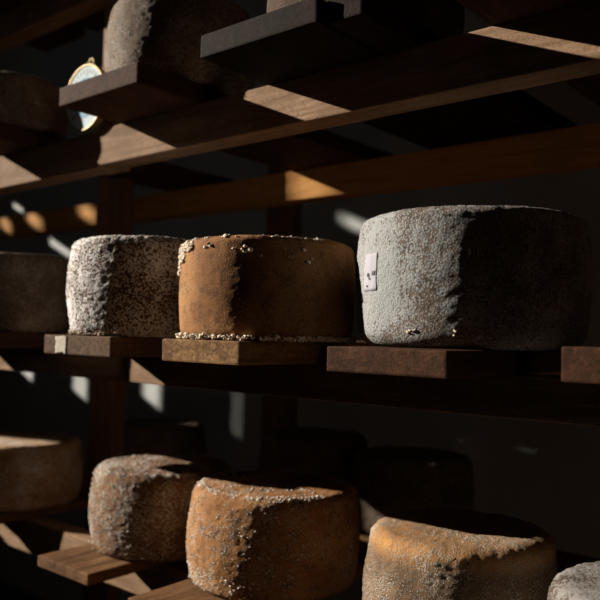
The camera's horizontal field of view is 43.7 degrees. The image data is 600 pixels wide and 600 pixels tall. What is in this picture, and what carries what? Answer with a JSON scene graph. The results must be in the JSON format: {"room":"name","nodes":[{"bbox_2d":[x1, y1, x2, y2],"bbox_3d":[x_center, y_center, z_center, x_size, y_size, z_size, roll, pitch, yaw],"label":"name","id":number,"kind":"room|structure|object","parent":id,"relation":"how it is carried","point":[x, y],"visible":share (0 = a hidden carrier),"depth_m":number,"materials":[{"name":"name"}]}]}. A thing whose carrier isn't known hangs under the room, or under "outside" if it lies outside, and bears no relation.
{"room":"cheese aging cellar","nodes":[
{"label":"cheese aging cellar","id":0,"kind":"room"},
{"bbox_2d":[0,580,43,599],"bbox_3d":[-1.856,1.297,1.112,5.500,0.080,4.450,-1,-3,40],"label":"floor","id":1,"kind":"structure","parent":0,"point":[8,591],"depth_m":3.51,"materials":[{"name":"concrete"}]},
{"bbox_2d":[82,29,133,599],"bbox_3d":[-0.492,0.100,1.935,0.105,2.449,0.041,-1,-3,40],"label":"post","id":2,"kind":"object","parent":1,"relation":"on","point":[114,211],"visible":0.3,"depth_m":1.91,"materials":[{"name":"brown wood"}]},
{"bbox_2d":[261,165,301,436],"bbox_3d":[-0.052,0.116,2.035,0.096,2.449,0.041,-1,-3,40],"label":"post","id":3,"kind":"object","parent":1,"relation":"on","point":[278,412],"visible":0.09,"depth_m":2.02,"materials":[{"name":"brown wood"}]},
{"bbox_2d":[124,418,206,456],"bbox_3d":[-0.405,0.425,2.140,0.276,0.160,0.276,-1,-3,40],"label":"cheese wheel","id":4,"kind":"object","parent":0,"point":[143,436],"visible":0.58,"depth_m":2.03,"materials":[{"name":"brown food"}]},
{"bbox_2d":[0,0,599,599],"bbox_3d":[-0.333,-0.525,2.960,5.500,3.800,0.150,-1,-3,40],"label":"wall","id":5,"kind":"structure","parent":0,"point":[546,475],"depth_m":2.43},
{"bbox_3d":[0.242,-0.668,-0.518,0.150,3.800,4.450,-1,-3,40],"label":"wall","id":6,"kind":"structure","parent":0,"visible":0},
{"bbox_2d":[0,0,104,50],"bbox_3d":[0.091,-0.701,1.218,2.290,0.065,0.053,-1,-3,40],"label":"beam","id":7,"kind":"structure","parent":6,"relation":"attached to","point":[33,19],"depth_m":1.80,"materials":[{"name":"brown wood"}]},
{"bbox_2d":[0,0,84,51],"bbox_3d":[-0.790,-0.739,1.927,0.192,0.033,0.420,-1,-3,40],"label":"wooden plank","id":8,"kind":"object","parent":7,"relation":"on","point":[71,32],"visible":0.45,"depth_m":2.02,"materials":[{"name":"brown wood"}]},
{"bbox_2d":[14,0,104,31],"bbox_3d":[-0.583,-0.742,1.753,0.251,0.033,0.420,-1,-3,40],"label":"wooden plank","id":9,"kind":"object","parent":7,"relation":"on","point":[94,21],"visible":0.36,"depth_m":1.92,"materials":[{"name":"brown wood"}]},
{"bbox_2d":[100,0,129,174],"bbox_3d":[-0.370,-0.701,1.554,0.071,0.878,0.028,-1,-3,40],"label":"post","id":10,"kind":"object","parent":7,"relation":"attached to","point":[109,4],"visible":0.15,"depth_m":1.55,"materials":[{"name":"brown wood"}]},
{"bbox_2d":[0,131,117,194],"bbox_3d":[-0.959,-0.283,1.958,1.522,0.073,0.052,-1,-3,40],"label":"beam","id":11,"kind":"structure","parent":10,"relation":"attached to","point":[72,159],"depth_m":1.56,"materials":[{"name":"brown wood"}]},
{"bbox_2d":[65,58,105,131],"bbox_3d":[-0.416,-0.402,1.460,0.132,0.148,0.019,-1,-3,40],"label":"thermometer","id":12,"kind":"object","parent":11,"relation":"attached to","point":[79,121],"visible":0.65,"depth_m":1.46,"materials":[{"name":"gold metal"}]},
{"bbox_2d":[74,77,89,117],"bbox_3d":[-0.419,-0.394,1.455,0.080,0.080,0.001,-1,-3,40],"label":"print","id":13,"kind":"object","parent":12,"relation":"attached to","point":[76,79],"depth_m":1.46},
{"bbox_2d":[81,463,86,491],"bbox_3d":[0.011,0.557,1.803,3.190,0.072,0.052,-1,-3,40],"label":"beam","id":14,"kind":"structure","parent":6,"relation":"attached to","point":[84,482],"depth_m":2.35,"materials":[{"name":"brown wood"}]},
{"bbox_2d":[128,530,369,599],"bbox_3d":[0.035,0.493,1.405,0.164,0.020,0.755,-1,-3,40],"label":"wooden plank","id":15,"kind":"object","parent":14,"relation":"on","point":[186,589],"visible":0.11,"depth_m":1.20,"materials":[{"name":"brown wood"}]},
{"bbox_2d":[186,468,359,599],"bbox_3d":[-0.044,0.392,1.286,0.296,0.167,0.297,-1,-4,42],"label":"cheese wheel","id":16,"kind":"object","parent":15,"relation":"on","point":[262,534],"visible":1,"depth_m":1.17,"materials":[{"name":"brown food"}]},
{"bbox_2d":[349,446,474,533],"bbox_3d":[0.246,0.416,1.649,0.271,0.165,0.275,-1,-3,40],"label":"cheese wheel","id":17,"kind":"object","parent":15,"relation":"on","point":[386,479],"visible":0.83,"depth_m":1.54,"materials":[{"name":"brown food"}]},
{"bbox_2d":[556,550,599,572],"bbox_3d":[0.325,0.489,1.159,0.162,0.020,0.760,-1,-3,40],"label":"wooden plank","id":18,"kind":"object","parent":14,"relation":"on","point":[565,560],"visible":0.02,"depth_m":1.43,"materials":[{"name":"brown wood"}]},
{"bbox_2d":[362,508,557,599],"bbox_3d":[0.214,0.386,1.010,0.258,0.166,0.257,-1,-3,40],"label":"cheese wheel","id":19,"kind":"object","parent":18,"relation":"on","point":[440,553],"visible":0.98,"depth_m":0.93,"materials":[{"name":"brown food"}]},
{"bbox_2d":[0,516,190,594],"bbox_3d":[-0.284,0.534,1.451,3.190,0.072,0.052,-1,-3,40],"label":"beam","id":20,"kind":"structure","parent":6,"relation":"attached to","point":[41,535],"depth_m":1.62,"materials":[{"name":"brown wood"}]},
{"bbox_2d":[38,543,173,585],"bbox_3d":[-0.187,0.497,1.605,0.160,0.020,0.733,-1,-3,40],"label":"wooden plank","id":21,"kind":"object","parent":20,"relation":"on","point":[83,564],"visible":0.16,"depth_m":1.34,"materials":[{"name":"brown wood"}]},
{"bbox_2d":[88,453,230,561],"bbox_3d":[-0.270,0.397,1.475,0.279,0.162,0.282,-1,-3,40],"label":"cheese wheel","id":22,"kind":"object","parent":21,"relation":"on","point":[139,505],"visible":0.9,"depth_m":1.35,"materials":[{"name":"brown food"}]},
{"bbox_3d":[-0.662,0.493,1.771,0.142,0.020,0.370,-1,-3,40],"label":"wooden plank","id":23,"kind":"object","parent":20,"relation":"on","visible":0},
{"bbox_2d":[0,431,82,511],"bbox_3d":[-0.687,0.408,1.822,0.305,0.152,0.304,-1,-3,40],"label":"cheese wheel","id":24,"kind":"object","parent":23,"relation":"on","point":[39,469],"visible":1,"depth_m":1.72,"materials":[{"name":"brown food"}]},
{"bbox_3d":[0.542,0.485,0.951,0.162,0.020,0.800,-1,-3,40],"label":"wooden plank","id":25,"kind":"object","parent":20,"relation":"on","visible":0},
{"bbox_2d":[547,561,599,599],"bbox_3d":[0.384,0.377,0.757,0.267,0.170,0.267,-1,-3,40],"label":"cheese wheel","id":26,"kind":"object","parent":25,"relation":"on","point":[581,581],"visible":1,"depth_m":0.78,"materials":[{"name":"grey food"}]},
{"bbox_2d":[0,123,599,239],"bbox_3d":[-0.007,-0.269,1.794,3.190,0.070,0.052,-1,-3,40],"label":"beam","id":27,"kind":"structure","parent":6,"relation":"attached to","point":[578,147],"depth_m":1.65,"materials":[{"name":"brown wood"}]},
{"bbox_2d":[0,123,234,190],"bbox_3d":[-0.472,-0.331,1.816,0.151,0.033,0.740,-1,-3,40],"label":"wooden plank","id":28,"kind":"object","parent":27,"relation":"on","point":[13,139],"visible":0.57,"depth_m":1.86,"materials":[{"name":"brown wood"}]},
{"bbox_2d":[0,71,67,137],"bbox_3d":[-0.630,-0.417,1.638,0.239,0.114,0.235,2,-3,-21],"label":"cheese wheel","id":29,"kind":"object","parent":28,"relation":"on","point":[26,101],"visible":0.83,"depth_m":1.55,"materials":[{"name":"brown food"}]},
{"bbox_2d":[201,0,529,149],"bbox_3d":[0.177,-0.340,1.272,0.212,0.033,0.740,-1,-3,40],"label":"wooden plank","id":30,"kind":"object","parent":27,"relation":"on","point":[295,40],"visible":0.46,"depth_m":1.05,"materials":[{"name":"brown wood"}]},
{"bbox_2d":[267,0,464,38],"bbox_3d":[0.100,-0.441,1.160,0.304,0.154,0.304,-1,-3,40],"label":"cheese wheel","id":31,"kind":"object","parent":30,"relation":"on","point":[445,19],"visible":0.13,"depth_m":1.05,"materials":[{"name":"brown food"}]},
{"bbox_2d":[456,0,599,106],"bbox_3d":[0.474,-0.344,1.023,0.242,0.033,0.740,-1,-3,40],"label":"wooden plank","id":32,"kind":"object","parent":27,"relation":"on","point":[492,12],"visible":0.44,"depth_m":0.88,"materials":[{"name":"brown wood"}]},
{"bbox_2d":[0,349,599,426],"bbox_3d":[-0.332,0.124,1.401,3.190,0.052,0.052,-1,-3,40],"label":"beam","id":33,"kind":"structure","parent":6,"relation":"attached to","point":[529,397],"depth_m":1.03,"materials":[{"name":"brown wood"}]},
{"bbox_2d":[0,332,75,348],"bbox_3d":[-0.556,0.088,1.656,0.262,0.031,0.450,-1,-3,40],"label":"wooden plank","id":34,"kind":"object","parent":33,"relation":"on","point":[8,340],"visible":0.22,"depth_m":1.47,"materials":[{"name":"brown wood"}]},
{"bbox_2d":[0,252,69,332],"bbox_3d":[-0.591,-0.013,1.552,0.233,0.160,0.233,-1,-3,40],"label":"cheese wheel","id":35,"kind":"object","parent":34,"relation":"on","point":[33,296],"visible":0.81,"depth_m":1.47,"materials":[{"name":"brown food"}]},
{"bbox_2d":[97,0,599,169],"bbox_3d":[0.263,-0.302,0.930,1.666,0.070,0.052,-1,-3,40],"label":"beam","id":36,"kind":"structure","parent":6,"relation":"attached to","point":[563,44],"depth_m":1.03,"materials":[{"name":"brown wood"}]},
{"bbox_2d":[59,62,392,170],"bbox_3d":[-0.102,-0.336,1.513,0.219,0.033,0.730,-1,-3,40],"label":"wooden plank","id":37,"kind":"object","parent":36,"relation":"on","point":[137,90],"visible":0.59,"depth_m":1.30,"materials":[{"name":"brown wood"}]},
{"bbox_2d":[105,0,254,94],"bbox_3d":[-0.216,-0.444,1.373,0.276,0.163,0.276,-1,-3,40],"label":"cheese wheel","id":38,"kind":"object","parent":37,"relation":"on","point":[164,35],"visible":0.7,"depth_m":1.25,"materials":[{"name":"food"}]},
{"bbox_2d":[327,0,577,133],"bbox_3d":[0.286,-0.341,1.190,0.055,0.033,0.725,-1,-3,40],"label":"wooden plank","id":39,"kind":"object","parent":36,"relation":"on","point":[376,24],"visible":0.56,"depth_m":0.99,"materials":[{"name":"brown wood"}]},
{"bbox_2d":[530,372,560,375],"bbox_3d":[-0.018,0.148,1.776,3.190,0.052,0.052,-1,-3,40],"label":"beam","id":40,"kind":"structure","parent":6,"relation":"attached to","point":[546,373],"depth_m":1.35,"materials":[{"name":"brown wood"}]},
{"bbox_2d":[44,334,362,356],"bbox_3d":[-0.111,0.091,1.471,0.184,0.031,0.762,-1,-3,40],"label":"wooden plank","id":41,"kind":"object","parent":40,"relation":"on","point":[84,345],"visible":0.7,"depth_m":1.17,"materials":[{"name":"brown wood"}]},
{"bbox_2d":[66,234,187,337],"bbox_3d":[-0.261,-0.019,1.265,0.257,0.163,0.258,-1,-3,40],"label":"cheese wheel","id":42,"kind":"object","parent":41,"relation":"on","point":[117,285],"visible":0.79,"depth_m":1.15,"materials":[{"name":"beige food"}]},
{"bbox_2d":[162,339,374,364],"bbox_3d":[0.108,0.088,1.289,0.152,0.031,0.760,-1,-3,40],"label":"wooden plank","id":43,"kind":"object","parent":40,"relation":"on","point":[232,352],"visible":0.44,"depth_m":1.00,"materials":[{"name":"brown wood"}]},
{"bbox_2d":[176,233,356,343],"bbox_3d":[-0.048,-0.011,1.102,0.261,0.146,0.262,3,-3,-27],"label":"cheese wheel","id":44,"kind":"object","parent":43,"relation":"on","point":[263,287],"visible":1,"depth_m":0.99,"materials":[{"name":"brown food"}]},
{"bbox_2d":[327,346,560,378],"bbox_3d":[0.333,0.086,1.100,0.155,0.029,0.760,-1,-3,40],"label":"wooden plank","id":45,"kind":"object","parent":40,"relation":"on","point":[443,363],"visible":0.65,"depth_m":0.82,"materials":[{"name":"brown wood"}]},
{"bbox_2d":[356,205,592,350],"bbox_3d":[0.222,-0.021,0.973,0.297,0.167,0.296,4,-4,-44],"label":"cheese wheel","id":46,"kind":"object","parent":45,"relation":"on","point":[485,277],"visible":1,"depth_m":0.84,"materials":[{"name":"grey food"}]},
{"bbox_2d":[561,346,599,383],"bbox_3d":[0.547,0.081,0.967,0.165,0.036,0.690,-1,-3,40],"label":"wooden plank","id":47,"kind":"object","parent":40,"relation":"on","point":[578,364],"visible":1,"depth_m":0.74,"materials":[{"name":"brown wood"}]}
]}

